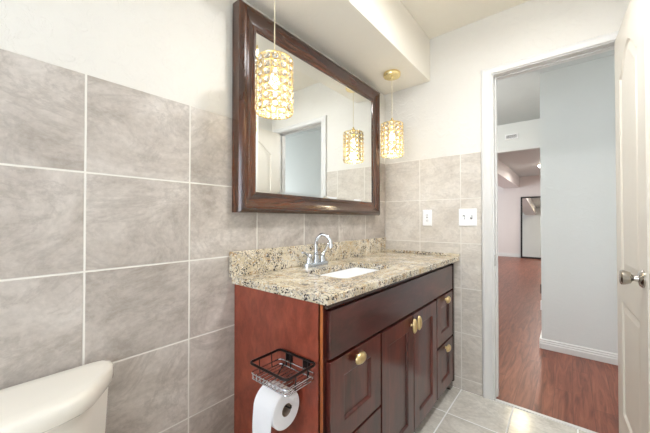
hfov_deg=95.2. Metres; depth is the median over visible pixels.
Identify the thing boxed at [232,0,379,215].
wall mirror
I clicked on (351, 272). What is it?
sink
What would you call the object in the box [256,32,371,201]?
mirror glass
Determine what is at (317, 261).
faucet
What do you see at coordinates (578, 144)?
wall
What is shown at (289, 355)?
wire basket
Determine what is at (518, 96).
ceiling
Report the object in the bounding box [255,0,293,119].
pendant light
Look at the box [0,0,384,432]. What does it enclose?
wall
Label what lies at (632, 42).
door
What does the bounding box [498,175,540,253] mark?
wall
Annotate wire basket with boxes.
[250,349,315,408]
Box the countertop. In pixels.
[229,237,459,305]
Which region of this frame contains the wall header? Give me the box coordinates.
[497,118,539,153]
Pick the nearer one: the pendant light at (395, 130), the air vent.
the pendant light at (395, 130)
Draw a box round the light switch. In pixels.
[459,208,476,225]
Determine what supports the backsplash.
attached to the wall at (119, 228)
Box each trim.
[481,30,618,399]
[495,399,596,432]
[497,146,539,152]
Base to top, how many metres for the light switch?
0.115 m
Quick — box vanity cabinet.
[234,263,454,432]
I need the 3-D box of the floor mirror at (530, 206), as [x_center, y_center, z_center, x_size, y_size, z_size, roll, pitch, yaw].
[6.170,0.320,8.686,0.750,1.829,0.150,-1,-1,39]
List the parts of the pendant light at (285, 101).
shade frame, cord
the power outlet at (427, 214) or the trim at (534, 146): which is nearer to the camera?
the power outlet at (427, 214)
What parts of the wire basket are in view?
roll arm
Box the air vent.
[505,133,517,139]
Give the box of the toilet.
[0,360,113,432]
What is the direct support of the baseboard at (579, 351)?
attached to the wall at (578, 144)
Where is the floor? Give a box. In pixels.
[414,256,618,432]
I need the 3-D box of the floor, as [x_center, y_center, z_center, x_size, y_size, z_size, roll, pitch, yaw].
[2.218,1.226,4.461,7.200,0.081,12.270,-1,-1,39]
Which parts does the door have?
knob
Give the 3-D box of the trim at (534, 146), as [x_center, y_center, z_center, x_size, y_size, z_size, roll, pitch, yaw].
[2.552,0.137,4.066,0.792,2.087,0.145,-1,-1,39]
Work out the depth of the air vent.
4.01 m
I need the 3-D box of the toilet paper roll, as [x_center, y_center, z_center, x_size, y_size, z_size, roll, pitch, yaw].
[-0.164,0.682,0.998,0.096,0.222,0.126,-1,-1,39]
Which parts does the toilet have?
tank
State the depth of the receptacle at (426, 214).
2.14 m
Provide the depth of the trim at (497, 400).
1.71 m
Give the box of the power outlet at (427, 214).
[423,210,431,225]
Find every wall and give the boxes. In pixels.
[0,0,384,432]
[384,0,629,395]
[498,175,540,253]
[540,55,617,353]
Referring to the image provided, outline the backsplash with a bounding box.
[229,237,385,276]
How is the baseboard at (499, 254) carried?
attached to the wall at (509, 199)
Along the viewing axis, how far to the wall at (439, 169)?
2.00 m
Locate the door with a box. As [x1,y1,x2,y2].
[614,0,649,432]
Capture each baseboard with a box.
[498,252,520,256]
[539,338,617,364]
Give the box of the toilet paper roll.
[252,380,298,432]
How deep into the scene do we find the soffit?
1.68 m
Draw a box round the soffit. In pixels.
[245,0,429,94]
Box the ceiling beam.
[497,158,519,187]
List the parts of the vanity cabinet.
panel, drawer, knob, drawer, frame, moulding, cabinet door, knob, knob, cabinet door, drawer, drawer, knob, knob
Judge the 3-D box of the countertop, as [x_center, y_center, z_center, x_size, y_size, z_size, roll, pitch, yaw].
[0.250,0.225,1.638,0.559,0.139,1.402,-1,-1,39]
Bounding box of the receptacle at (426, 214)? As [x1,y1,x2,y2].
[425,213,428,221]
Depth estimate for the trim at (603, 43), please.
1.89 m
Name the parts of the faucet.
handle, plate, spout, handle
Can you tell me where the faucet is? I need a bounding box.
[301,233,332,267]
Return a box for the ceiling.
[400,0,613,176]
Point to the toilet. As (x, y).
(73, 400)
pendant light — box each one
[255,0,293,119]
[380,69,403,157]
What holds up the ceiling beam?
attached to the ceiling
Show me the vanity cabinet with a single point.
(384, 357)
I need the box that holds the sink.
[322,267,377,277]
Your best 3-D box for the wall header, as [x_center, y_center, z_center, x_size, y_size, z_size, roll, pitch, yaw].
[1.382,-0.030,5.034,5.200,2.444,0.120,-1,-1,39]
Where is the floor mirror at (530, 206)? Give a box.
[521,196,540,258]

